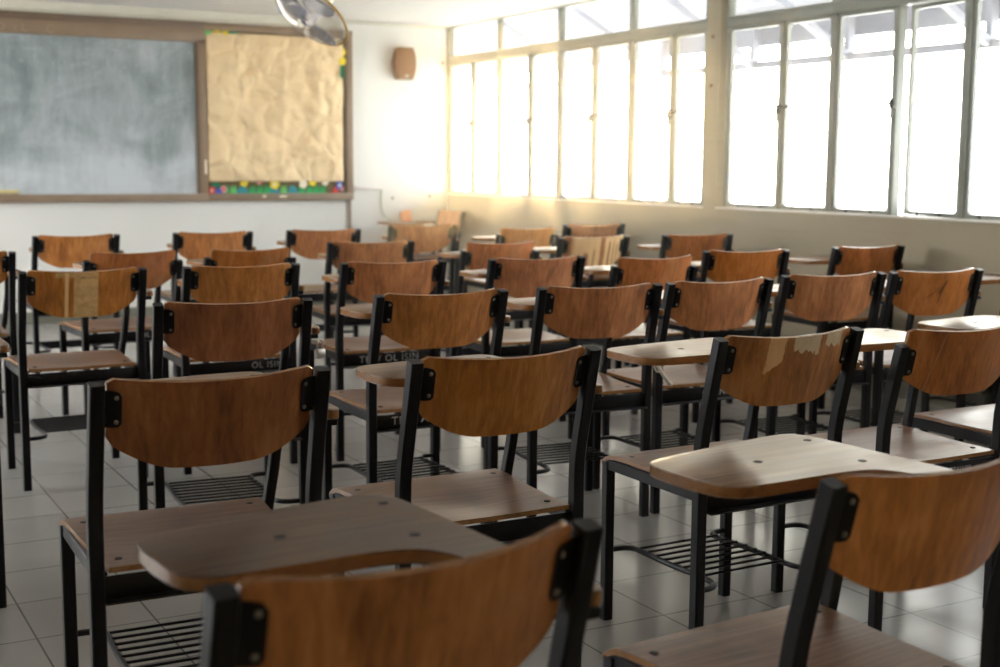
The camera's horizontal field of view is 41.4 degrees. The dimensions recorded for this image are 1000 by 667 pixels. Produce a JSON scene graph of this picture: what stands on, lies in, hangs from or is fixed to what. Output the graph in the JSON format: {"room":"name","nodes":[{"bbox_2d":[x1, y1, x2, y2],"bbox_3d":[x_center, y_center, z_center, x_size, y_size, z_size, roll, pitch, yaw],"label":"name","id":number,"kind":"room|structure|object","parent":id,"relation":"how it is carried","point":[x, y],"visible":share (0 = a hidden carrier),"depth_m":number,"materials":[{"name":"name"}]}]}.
{"room":"classroom","nodes":[
{"label":"classroom","id":0,"kind":"room"},
{"bbox_2d":[0,23,459,312],"bbox_3d":[-3.930,-1.217,9.524,8.089,2.345,0.200,-4,8,-29],"label":"wall","id":1,"kind":"structure","parent":0,"point":[400,127],"depth_m":10.91,"materials":[{"name":"white paint"}]},
{"bbox_2d":[0,10,208,202],"bbox_3d":[-4.310,-1.578,9.108,4.662,1.362,0.067,-4,8,-29],"label":"chalkboard","id":2,"kind":"object","parent":1,"relation":"attached to","point":[93,108],"visible":1,"depth_m":9.85,"materials":[{"name":"grey"}]},
{"bbox_2d":[0,190,18,194],"bbox_3d":[-3.563,-1.024,9.599,0.136,0.034,0.030,-4,8,-29],"label":"eraser","id":3,"kind":"object","parent":2,"relation":"on","point":[2,192],"visible":1,"depth_m":9.59,"materials":[{"name":"yellow wood"}]},
{"bbox_2d":[0,0,341,29],"bbox_3d":[-4.250,-2.301,9.058,6.800,0.080,0.046,-4,8,-29],"label":"trim","id":4,"kind":"structure","parent":1,"relation":"attached to","point":[7,5],"depth_m":9.95,"materials":[{"name":"beige paint"}]},
{"bbox_2d":[0,293,445,324],"bbox_3d":[-3.851,-0.089,9.596,7.769,0.090,0.012,-4,8,-29],"label":"baseboard","id":5,"kind":"structure","parent":1,"relation":"attached to","point":[133,310],"depth_m":9.97,"materials":[{"name":"grey"}]},
{"bbox_2d":[205,22,353,200],"bbox_3d":[-1.745,-1.745,10.536,1.219,1.362,0.055,-4,8,-29],"label":"pinboard","id":6,"kind":"object","parent":1,"relation":"attached to","point":[348,193],"visible":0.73,"depth_m":10.67,"materials":[{"name":"brown wood"}]},
{"bbox_2d":[208,186,215,193],"bbox_3d":[-2.248,-1.115,10.326,0.064,0.066,0.005,-4,8,-29],"label":"paper flower","id":7,"kind":"object","parent":6,"relation":"attached to","point":[211,190],"visible":1,"depth_m":10.32,"materials":[{"name":"red paper"}]},
{"bbox_2d":[210,182,220,186],"bbox_3d":[-2.224,-1.165,10.339,0.100,0.045,0.001,-4,8,-29],"label":"paper leaf","id":8,"kind":"object","parent":6,"relation":"attached to","point":[214,184],"visible":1,"depth_m":10.34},
{"bbox_2d":[215,188,221,193],"bbox_3d":[-2.200,-1.111,10.355,0.057,0.058,0.003,-4,8,-29],"label":"paper flower","id":9,"kind":"object","parent":6,"relation":"attached to","point":[218,191],"visible":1,"depth_m":10.35,"materials":[{"name":"blue paper"}]},
{"bbox_2d":[220,186,226,192],"bbox_3d":[-2.164,-1.131,10.372,0.057,0.058,0.005,-4,8,-29],"label":"paper flower","id":10,"kind":"object","parent":6,"relation":"attached to","point":[223,188],"visible":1,"depth_m":10.37,"materials":[{"name":"pink paper"}]},
{"bbox_2d":[231,185,236,192],"bbox_3d":[-2.097,-1.136,10.412,0.050,0.066,0.003,-4,8,-29],"label":"grass tuft","id":11,"kind":"object","parent":6,"relation":"attached to","point":[232,190],"visible":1,"depth_m":10.41,"materials":[{"name":"green paper"}]},
{"bbox_2d":[237,186,248,192],"bbox_3d":[-2.033,-1.141,10.450,0.115,0.066,0.001,-4,8,-29],"label":"hill","id":12,"kind":"object","parent":6,"relation":"attached to","point":[241,189],"visible":1,"depth_m":10.45,"materials":[{"name":"teal paper"}]},
{"bbox_2d":[240,181,247,186],"bbox_3d":[-2.020,-1.190,10.446,0.064,0.066,0.003,-4,8,-29],"label":"paper flower","id":13,"kind":"object","parent":6,"relation":"attached to","point":[242,183],"visible":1,"depth_m":10.45,"materials":[{"name":"yellow paper"}]},
{"bbox_2d":[250,185,255,192],"bbox_3d":[-1.962,-1.145,10.487,0.050,0.066,0.003,-4,8,-29],"label":"grass tuft","id":14,"kind":"object","parent":6,"relation":"attached to","point":[252,190],"visible":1,"depth_m":10.49,"materials":[{"name":"green paper"}]},
{"bbox_2d":[257,185,262,192],"bbox_3d":[-1.909,-1.149,10.516,0.050,0.066,0.003,-4,8,-29],"label":"grass tuft","id":15,"kind":"object","parent":6,"relation":"attached to","point":[259,190],"visible":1,"depth_m":10.52,"materials":[{"name":"green paper"}]},
{"bbox_2d":[264,185,269,192],"bbox_3d":[-1.857,-1.152,10.545,0.050,0.066,0.003,-4,8,-29],"label":"grass tuft","id":16,"kind":"object","parent":6,"relation":"attached to","point":[266,189],"visible":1,"depth_m":10.54,"materials":[{"name":"green paper"}]},
{"bbox_2d":[206,31,343,181],"bbox_3d":[-1.757,-1.778,10.473,1.134,1.148,0.084,-4,8,-29],"label":"kraft paper","id":17,"kind":"object","parent":6,"relation":"attached to","point":[275,102],"visible":0.98,"depth_m":10.47,"materials":[{"name":"beige paper"}]},
{"bbox_2d":[339,57,345,64],"bbox_3d":[-1.274,-2.207,10.712,0.064,0.066,0.003,-4,8,-29],"label":"paper flower","id":18,"kind":"object","parent":17,"relation":"attached to","point":[342,60],"visible":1,"depth_m":10.71,"materials":[{"name":"yellow paper"}]},
{"bbox_2d":[270,181,279,188],"bbox_3d":[-1.796,-1.192,10.570,0.080,0.082,0.005,-4,8,-29],"label":"paper flower","id":19,"kind":"object","parent":6,"relation":"attached to","point":[274,184],"visible":1,"depth_m":10.57,"materials":[{"name":"yellow paper"}]},
{"bbox_2d":[270,187,279,192],"bbox_3d":[-1.810,-1.147,10.575,0.120,0.050,0.001,-4,8,-29],"label":"hill","id":20,"kind":"object","parent":6,"relation":"attached to","point":[272,190],"visible":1,"depth_m":10.58,"materials":[{"name":"teal paper"}]},
{"bbox_2d":[281,185,286,192],"bbox_3d":[-1.734,-1.160,10.613,0.050,0.066,0.003,-4,8,-29],"label":"grass tuft","id":21,"kind":"object","parent":6,"relation":"attached to","point":[283,190],"visible":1,"depth_m":10.61,"materials":[{"name":"green paper"}]},
{"bbox_2d":[287,185,298,192],"bbox_3d":[-1.666,-1.165,10.654,0.100,0.066,0.001,-4,8,-29],"label":"hill","id":22,"kind":"object","parent":6,"relation":"attached to","point":[292,189],"visible":1,"depth_m":10.65,"materials":[{"name":"teal paper"}]},
{"bbox_2d":[299,186,304,192],"bbox_3d":[-1.601,-1.168,10.687,0.050,0.066,0.003,-4,8,-29],"label":"grass tuft","id":23,"kind":"object","parent":6,"relation":"attached to","point":[301,190],"visible":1,"depth_m":10.69,"materials":[{"name":"green paper"}]},
{"bbox_2d":[299,180,306,187],"bbox_3d":[-1.587,-1.208,10.687,0.068,0.070,0.003,-4,8,-29],"label":"paper flower","id":24,"kind":"object","parent":6,"relation":"attached to","point":[303,183],"visible":1,"depth_m":10.69,"materials":[{"name":"white paper"}]},
{"bbox_2d":[306,185,311,192],"bbox_3d":[-1.544,-1.172,10.718,0.050,0.066,0.003,-4,8,-29],"label":"grass tuft","id":25,"kind":"object","parent":6,"relation":"attached to","point":[309,190],"visible":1,"depth_m":10.72,"materials":[{"name":"green paper"}]},
{"bbox_2d":[313,185,318,192],"bbox_3d":[-1.493,-1.175,10.747,0.050,0.066,0.003,-4,8,-29],"label":"grass tuft","id":26,"kind":"object","parent":6,"relation":"attached to","point":[316,189],"visible":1,"depth_m":10.74,"materials":[{"name":"green paper"}]},
{"bbox_2d":[320,185,325,192],"bbox_3d":[-1.444,-1.179,10.774,0.050,0.066,0.003,-4,8,-29],"label":"grass tuft","id":27,"kind":"object","parent":6,"relation":"attached to","point":[322,190],"visible":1,"depth_m":10.77,"materials":[{"name":"green paper"}]},
{"bbox_2d":[336,181,342,188],"bbox_3d":[-1.312,-1.215,10.840,0.064,0.066,0.005,-4,8,-29],"label":"paper flower","id":28,"kind":"object","parent":6,"relation":"attached to","point":[339,184],"visible":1,"depth_m":10.84,"materials":[{"name":"blue paper"}]},
{"bbox_2d":[340,65,343,77],"bbox_3d":[-1.278,-2.122,10.721,0.032,0.100,0.003,-4,8,-29],"label":"paper leaf","id":29,"kind":"object","parent":6,"relation":"attached to","point":[342,66],"visible":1,"depth_m":10.72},
{"bbox_2d":[348,200,350,228],"bbox_3d":[-1.242,-0.704,10.970,0.024,0.803,0.023,-4,8,-29],"label":"conduit","id":30,"kind":"object","parent":1,"relation":"attached to","point":[349,201],"visible":0.34,"depth_m":10.92,"materials":[{"name":"grey plastic"}]},
{"bbox_2d":[354,186,381,188],"bbox_3d":[-1.105,-1.210,10.989,0.273,0.026,0.018,-4,8,-29],"label":"cable trunking","id":31,"kind":"object","parent":1,"relation":"attached to","point":[355,187],"visible":1,"depth_m":10.98,"materials":[{"name":"white plastic"}]},
{"bbox_2d":[381,189,393,220],"bbox_3d":[-0.946,-1.075,11.093,0.121,0.269,0.012,-4,8,-29],"label":"cable","id":32,"kind":"object","parent":31,"relation":"hanging from","point":[381,189],"visible":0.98,"depth_m":11.07,"materials":[{"name":"white plastic"}]},
{"bbox_2d":[345,21,447,28],"bbox_3d":[-0.866,-2.552,10.948,0.969,0.020,0.012,-4,8,-29],"label":"trim","id":33,"kind":"structure","parent":1,"relation":"attached to","point":[349,22],"depth_m":10.94,"materials":[{"name":"beige paint"}]},
{"bbox_2d":[392,47,415,79],"bbox_3d":[-0.796,-2.238,10.970,0.182,0.260,0.115,-4,8,-29],"label":"wall speaker","id":34,"kind":"object","parent":1,"relation":"attached to","point":[404,58],"visible":1,"depth_m":10.92,"materials":[{"name":"brown plastic"}]},
{"bbox_2d":[31,0,586,26],"bbox_3d":[-0.756,-1.692,3.739,8.089,0.120,13.200,-4,8,-29],"label":"ceiling","id":35,"kind":"structure","parent":0,"point":[441,13],"depth_m":9.81,"materials":[{"name":"paint"}]},
{"bbox_2d":[275,0,347,45],"bbox_3d":[-0.926,-1.702,6.475,0.328,0.563,0.414,-4,8,-29],"label":"ceiling fan","id":36,"kind":"object","parent":35,"relation":"hanging from","point":[313,11],"visible":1,"depth_m":6.47,"materials":[{"name":"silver metal"}]},
{"bbox_2d":[0,316,988,666],"bbox_3d":[-0.772,0.752,4.054,8.089,0.120,13.200,-4,8,-29],"label":"floor","id":37,"kind":"structure","parent":0,"point":[651,597],"depth_m":4.31,"materials":[{"name":"tile"}]},
{"bbox_2d":[0,338,9,607],"bbox_3d":[-1.629,0.328,3.634,0.491,0.818,0.604,-4,8,-29],"label":"chair","id":38,"kind":"object","parent":37,"relation":"on","point":[4,346],"visible":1,"depth_m":3.58,"materials":[{"name":"black paint"}]},
{"bbox_2d":[0,251,20,433],"bbox_3d":[-2.423,0.026,5.931,0.491,0.818,0.604,-4,8,-29],"label":"chair","id":39,"kind":"object","parent":37,"relation":"on","point":[8,271],"visible":0.83,"depth_m":5.84,"materials":[{"name":"black paint"}]},
{"bbox_2d":[26,233,123,373],"bbox_3d":[-2.383,-0.154,7.327,0.491,0.818,0.604,-4,9,-32],"label":"chair","id":40,"kind":"object","parent":37,"relation":"on","point":[57,251],"visible":0.51,"depth_m":7.04,"materials":[{"name":"black paint"}]},
{"bbox_2d":[3,266,152,490],"bbox_3d":[-1.639,0.136,5.116,0.491,0.818,0.604,-4,8,-30],"label":"chair","id":41,"kind":"object","parent":37,"relation":"on","point":[62,294],"visible":0.94,"depth_m":4.89,"materials":[{"name":"black paint"}]},
{"bbox_2d":[59,249,182,423],"bbox_3d":[-1.788,-0.005,6.252,0.491,0.806,0.601,-5,9,-34],"label":"chair","id":42,"kind":"object","parent":37,"relation":"on","point":[161,266],"visible":0.52,"depth_m":6.06,"materials":[{"name":"black paint"}]},
{"bbox_2d":[59,365,338,666],"bbox_3d":[-0.646,0.446,2.772,0.491,0.818,0.604,-3,8,-27],"label":"chair","id":43,"kind":"object","parent":37,"relation":"on","point":[233,417],"visible":0.65,"depth_m":2.51,"materials":[{"name":"black paint"}]},
{"bbox_2d":[160,230,255,375],"bbox_3d":[-1.729,-0.202,7.738,0.491,0.818,0.604,-4,8,-29],"label":"chair","id":44,"kind":"object","parent":37,"relation":"on","point":[189,245],"visible":0.36,"depth_m":7.43,"materials":[{"name":"black paint"}]},
{"bbox_2d":[137,296,319,510],"bbox_3d":[-0.854,0.275,4.087,0.491,0.818,0.604,-3,8,-24],"label":"chair","id":45,"kind":"object","parent":37,"relation":"on","point":[210,332],"visible":0.7,"depth_m":3.82,"materials":[{"name":"black paint"}]},
{"bbox_2d":[311,338,325,358],"bbox_3d":[-0.532,0.043,3.863,0.026,0.059,0.040,7,10,40],"label":"padlock","id":46,"kind":"object","parent":45,"relation":"hanging from","point":[320,353],"visible":1,"depth_m":3.85,"materials":[{"name":"metal"}]},
{"bbox_2d":[163,262,304,474],"bbox_3d":[-1.099,0.105,5.386,0.491,0.818,0.604,-3,8,-27],"label":"chair","id":47,"kind":"object","parent":37,"relation":"on","point":[205,284],"visible":0.56,"depth_m":5.12,"materials":[{"name":"black paint"}]},
{"bbox_2d":[187,247,299,372],"bbox_3d":[-1.300,-0.032,6.487,0.491,0.806,0.601,-5,9,-34],"label":"chair","id":48,"kind":"object","parent":37,"relation":"on","point":[218,257],"visible":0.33,"depth_m":6.19,"materials":[{"name":"black paint"}]},
{"bbox_2d":[271,228,360,357],"bbox_3d":[-1.142,-0.242,8.081,0.491,0.818,0.604,-3,8,-27],"label":"chair","id":49,"kind":"object","parent":37,"relation":"on","point":[308,244],"visible":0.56,"depth_m":7.79,"materials":[{"name":"black paint"}]},
{"bbox_2d":[312,240,417,390],"bbox_3d":[-0.742,-0.094,6.953,0.491,0.818,0.604,-3,8,-24],"label":"chair","id":50,"kind":"object","parent":37,"relation":"on","point":[402,251],"visible":0.53,"depth_m":6.67,"materials":[{"name":"black paint"}]},
{"bbox_2d":[137,494,603,666],"bbox_3d":[-0.214,0.595,1.635,0.491,0.818,0.604,-4,9,-33],"label":"chair","id":51,"kind":"object","parent":37,"relation":"on","point":[272,598],"visible":1,"depth_m":1.42,"materials":[{"name":"black paint"}]},
{"bbox_2d":[309,259,449,461],"bbox_3d":[-0.533,0.078,5.631,0.491,0.818,0.604,-3,8,-27],"label":"chair","id":52,"kind":"object","parent":37,"relation":"on","point":[361,280],"visible":0.72,"depth_m":5.37,"materials":[{"name":"black paint"}]},
{"bbox_2d":[400,210,419,253],"bbox_3d":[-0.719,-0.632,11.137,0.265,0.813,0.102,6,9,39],"label":"chair","id":53,"kind":"object","parent":37,"relation":"on","point":[405,215],"visible":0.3,"depth_m":11.15,"materials":[{"name":"brown wood"}]},
{"bbox_2d":[323,288,510,521],"bbox_3d":[-0.294,0.242,4.371,0.491,0.818,0.604,-4,8,-29],"label":"chair","id":54,"kind":"object","parent":37,"relation":"on","point":[451,321],"visible":0.65,"depth_m":4.12,"materials":[{"name":"black paint"}]},
{"bbox_2d":[381,224,459,294],"bbox_3d":[-0.573,-0.323,8.733,0.491,0.818,0.604,-2,8,-21],"label":"chair","id":55,"kind":"object","parent":37,"relation":"on","point":[426,238],"visible":0.44,"depth_m":8.45,"materials":[{"name":"black paint"}]},
{"bbox_2d":[378,210,465,294],"bbox_3d":[-0.638,-0.600,10.877,0.604,0.818,0.491,-4,8,-29],"label":"chair","id":56,"kind":"object","parent":37,"relation":"on","point":[444,217],"visible":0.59,"depth_m":10.82,"materials":[{"name":"black paint"}]},
{"bbox_2d":[329,345,601,666],"bbox_3d":[-0.099,0.411,3.070,0.491,0.818,0.604,-4,8,-29],"label":"chair","id":57,"kind":"object","parent":37,"relation":"on","point":[466,395],"visible":0.77,"depth_m":2.86,"materials":[{"name":"black paint"}]},
{"bbox_2d":[439,241,542,355],"bbox_3d":[-0.097,-0.108,7.141,0.491,0.806,0.601,-3,8,-27],"label":"chair","id":58,"kind":"object","parent":37,"relation":"on","point":[476,256],"visible":0.38,"depth_m":6.84,"materials":[{"name":"black paint"}]},
{"bbox_2d":[463,227,557,346],"bbox_3d":[0.057,-0.306,8.682,0.491,0.806,0.601,-4,9,-31],"label":"chair","id":59,"kind":"object","parent":37,"relation":"on","point":[542,237],"visible":0.36,"depth_m":8.44,"materials":[{"name":"black paint"}]},
{"bbox_2d":[446,255,586,447],"bbox_3d":[0.055,0.047,5.899,0.491,0.818,0.604,-3,8,-26],"label":"chair","id":60,"kind":"object","parent":37,"relation":"on","point":[521,278],"visible":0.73,"depth_m":5.64,"materials":[{"name":"black paint"}]},
{"bbox_2d":[517,235,629,368],"bbox_3d":[0.404,-0.164,7.553,0.491,0.818,0.604,-4,8,-29],"label":"chair","id":61,"kind":"object","parent":37,"relation":"on","point":[598,251],"visible":0.43,"depth_m":7.28,"materials":[{"name":"black paint"}]},
{"bbox_2d":[484,282,663,517],"bbox_3d":[0.239,0.211,4.637,0.491,0.818,0.604,-3,8,-24],"label":"chair","id":62,"kind":"object","parent":37,"relation":"on","point":[573,312],"visible":0.68,"depth_m":4.41,"materials":[{"name":"black paint"}]},
{"bbox_2d":[653,366,672,385],"bbox_3d":[0.529,0.127,4.525,0.121,0.102,0.084,-4,8,-29],"label":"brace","id":63,"kind":"object","parent":62,"relation":"attached to","point":[659,368],"visible":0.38,"depth_m":4.50,"materials":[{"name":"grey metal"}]},
{"bbox_2d":[557,223,624,339],"bbox_3d":[0.530,-0.358,9.063,0.491,0.818,0.604,-3,8,-24],"label":"chair","id":64,"kind":"object","parent":37,"relation":"on","point":[572,230],"visible":0.27,"depth_m":8.78,"materials":[{"name":"black paint"}]},
{"bbox_2d":[559,255,699,435],"bbox_3d":[0.584,0.025,6.145,0.491,0.806,0.601,-4,8,-28],"label":"chair","id":65,"kind":"object","parent":37,"relation":"on","point":[627,271],"visible":0.47,"depth_m":5.89,"materials":[{"name":"black paint"}]},
{"bbox_2d":[624,233,733,364],"bbox_3d":[1.050,-0.202,7.883,0.491,0.818,0.604,-3,8,-22],"label":"chair","id":66,"kind":"object","parent":37,"relation":"on","point":[672,245],"visible":0.36,"depth_m":7.56,"materials":[{"name":"black paint"}]},
{"bbox_2d":[593,277,773,513],"bbox_3d":[0.648,0.185,4.859,0.491,0.818,0.604,-4,8,-29],"label":"chair","id":67,"kind":"object","parent":37,"relation":"on","point":[703,307],"visible":0.56,"depth_m":4.61,"materials":[{"name":"black paint"}]},
{"bbox_2d":[657,249,790,422],"bbox_3d":[1.071,-0.019,6.467,0.491,0.818,0.604,-2,8,-21],"label":"chair","id":68,"kind":"object","parent":37,"relation":"on","point":[718,266],"visible":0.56,"depth_m":6.18,"materials":[{"name":"black paint"}]},
{"bbox_2d":[600,326,863,629],"bbox_3d":[0.575,0.368,3.439,0.491,0.818,0.604,-4,8,-30],"label":"chair","id":69,"kind":"object","parent":37,"relation":"on","point":[756,371],"visible":0.73,"depth_m":3.24,"materials":[{"name":"black paint"}]},
{"bbox_2d":[711,271,886,441],"bbox_3d":[1.144,0.149,5.169,0.491,0.818,0.604,-3,8,-23],"label":"chair","id":70,"kind":"object","parent":37,"relation":"on","point":[821,299],"visible":0.43,"depth_m":4.91,"materials":[{"name":"black paint"}]},
{"bbox_2d":[602,434,999,666],"bbox_3d":[0.486,0.542,2.082,0.525,0.818,0.604,-4,9,-33],"label":"chair","id":71,"kind":"object","parent":37,"relation":"on","point":[879,521],"visible":1,"depth_m":1.99,"materials":[{"name":"black paint"}]},
{"bbox_2d":[771,244,904,408],"bbox_3d":[1.723,-0.065,6.853,0.491,0.818,0.604,-3,8,-27],"label":"chair","id":72,"kind":"object","parent":37,"relation":"on","point":[843,260],"visible":0.44,"depth_m":6.60,"materials":[{"name":"black paint"}]},
{"bbox_2d":[771,326,999,631],"bbox_3d":[1.080,0.347,3.674,0.491,0.806,0.601,-4,8,-29],"label":"chair","id":73,"kind":"object","parent":37,"relation":"on","point":[934,362],"visible":0.57,"depth_m":3.43,"materials":[{"name":"black paint"}]},
{"bbox_2d":[808,267,983,461],"bbox_3d":[1.579,0.126,5.370,0.491,0.818,0.604,-3,8,-25],"label":"chair","id":74,"kind":"object","parent":37,"relation":"on","point":[914,293],"visible":0.52,"depth_m":5.09,"materials":[{"name":"black paint"}]},
{"bbox_2d":[902,315,999,445],"bbox_3d":[1.555,0.296,4.046,0.491,0.818,0.604,-4,8,-29],"label":"chair","id":75,"kind":"object","parent":37,"relation":"on","point":[974,423],"visible":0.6,"depth_m":4.04,"materials":[{"name":"black paint"}]},
{"bbox_2d":[920,273,999,448],"bbox_3d":[2.169,0.079,5.760,0.491,0.818,0.604,-4,8,-29],"label":"chair","id":76,"kind":"object","parent":37,"relation":"on","point":[990,394],"visible":0.21,"depth_m":5.83,"materials":[{"name":"black paint"}]},
{"bbox_2d":[447,0,999,394],"bbox_3d":[2.716,-0.695,5.824,0.120,2.345,12.800,-4,8,-29],"label":"wall","id":77,"kind":"structure","parent":0,"point":[930,245],"depth_m":8.01,"materials":[{"name":"beige paint"}]},
{"bbox_2d":[447,19,497,195],"bbox_3d":[-0.230,-1.847,10.902,0.096,1.399,0.865,-4,8,-29],"label":"window","id":78,"kind":"structure","parent":77,"relation":"in","point":[472,59],"depth_m":10.95,"materials":[{"name":"grey paint"}]},
{"bbox_2d":[447,0,596,27],"bbox_3d":[1.308,-2.174,8.088,0.042,0.010,7.170,-4,8,-29],"label":"trim","id":79,"kind":"structure","parent":77,"relation":"attached to","point":[587,0],"depth_m":10.04,"materials":[{"name":"beige paint"}]},
{"bbox_2d":[496,8,558,198],"bbox_3d":[0.205,-1.744,10.129,0.096,1.399,0.920,-4,8,-29],"label":"window","id":80,"kind":"structure","parent":77,"relation":"in","point":[530,52],"depth_m":10.15,"materials":[{"name":"grey paint"}]},
{"bbox_2d":[557,0,630,201],"bbox_3d":[0.653,-1.638,9.332,0.096,1.399,0.920,-4,8,-29],"label":"window","id":81,"kind":"structure","parent":77,"relation":"in","point":[595,42],"depth_m":9.37,"materials":[{"name":"grey paint"}]},
{"bbox_2d":[628,0,707,205],"bbox_3d":[1.079,-1.538,8.575,0.096,1.399,0.830,-4,8,-29],"label":"window","id":82,"kind":"structure","parent":77,"relation":"in","point":[675,32],"depth_m":8.57,"materials":[{"name":"grey paint"}]},
{"bbox_2d":[446,292,984,408],"bbox_3d":[2.651,0.422,5.936,0.012,0.100,12.800,-4,8,-29],"label":"baseboard","id":83,"kind":"structure","parent":77,"relation":"attached to","point":[903,391],"depth_m":6.79,"materials":[{"name":"grey"}]},
{"bbox_2d":[447,193,999,223],"bbox_3d":[1.774,-0.681,7.450,0.054,0.012,9.070,-4,8,-29],"label":"trim","id":84,"kind":"structure","parent":77,"relation":"attached to","point":[731,208],"depth_m":7.67,"materials":[{"name":"paint"}]},
{"bbox_2d":[722,0,835,211],"bbox_3d":[1.609,-1.421,7.698,0.096,1.399,0.930,-4,8,-29],"label":"window","id":85,"kind":"structure","parent":77,"relation":"in","point":[784,18],"depth_m":7.69,"materials":[{"name":"grey paint"}]},
{"bbox_2d":[828,0,970,218],"bbox_3d":[2.086,-1.315,6.904,0.150,1.399,0.935,-4,8,-29],"label":"window","id":86,"kind":"structure","parent":77,"relation":"in","point":[843,8],"depth_m":6.93,"materials":[{"name":"grey paint"}]},
{"bbox_2d":[960,0,999,220],"bbox_3d":[2.484,-1.214,6.142,0.096,1.399,0.795,-4,8,-29],"label":"window","id":87,"kind":"structure","parent":77,"relation":"in","point":[976,5],"depth_m":6.49,"materials":[{"name":"grey paint"}]},
{"label":"outside","id":88,"kind":"structure","parent":0,"visible":0},
{"bbox_2d":[460,0,832,54],"bbox_3d":[2.822,-2.128,7.080,1.380,0.411,18.000,-4,8,-29],"label":"eave","id":89,"kind":"object","parent":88,"point":[614,15],"depth_m":10.98,"materials":[{"name":"grey paint"}]},
{"bbox_2d":[460,0,999,79],"bbox_3d":[3.344,-1.893,7.405,0.060,0.155,18.000,-4,8,-29],"label":"fascia beam","id":90,"kind":"structure","parent":89,"relation":"attached to","point":[934,17],"depth_m":9.99,"materials":[{"name":"grey paint"}]},
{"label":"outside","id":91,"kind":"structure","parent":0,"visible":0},
{"bbox_2d":[459,187,999,215],"bbox_3d":[21.195,-2.168,28.960,54.711,0.200,90.000,-4,8,-29],"label":"ground","id":92,"kind":"structure","parent":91,"point":[984,202],"depth_m":55.31,"materials":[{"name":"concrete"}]},
{"bbox_2d":[495,21,590,196],"bbox_3d":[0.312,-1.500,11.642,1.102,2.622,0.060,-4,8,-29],"label":"post","id":93,"kind":"object","parent":92,"relation":"on","point":[585,62],"visible":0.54,"depth_m":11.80,"materials":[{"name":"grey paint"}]},
{"bbox_2d":[460,38,999,94],"bbox_3d":[3.247,-1.663,7.381,0.060,0.050,18.000,-4,8,-29],"label":"beam","id":94,"kind":"structure","parent":93,"relation":"attached to","point":[995,43],"depth_m":9.59,"materials":[{"name":"grey paint"}]},
{"bbox_2d":[566,6,668,75],"bbox_3d":[0.884,-2.366,10.497,1.092,0.604,0.050,-4,8,-29],"label":"brace","id":95,"kind":"object","parent":94,"relation":"on","point":[664,44],"visible":0.57,"depth_m":10.64,"materials":[{"name":"grey paint"}]},
{"bbox_2d":[662,0,759,67],"bbox_3d":[1.434,-2.236,9.519,1.092,0.604,0.050,-4,8,-29],"label":"brace","id":96,"kind":"object","parent":94,"relation":"on","point":[675,5],"visible":0.57,"depth_m":9.73,"materials":[{"name":"grey paint"}]},
{"bbox_2d":[771,0,855,58],"bbox_3d":[1.912,-2.124,8.671,1.092,0.604,0.050,-4,8,-29],"label":"brace","id":97,"kind":"object","parent":94,"relation":"on","point":[849,28],"visible":0.57,"depth_m":8.85,"materials":[{"name":"grey paint"}]},
{"bbox_2d":[938,0,998,45],"bbox_3d":[2.491,-1.987,7.640,1.092,0.604,0.050,-4,8,-29],"label":"brace","id":98,"kind":"object","parent":94,"relation":"on","point":[992,10],"visible":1,"depth_m":7.88,"materials":[{"name":"grey paint"}]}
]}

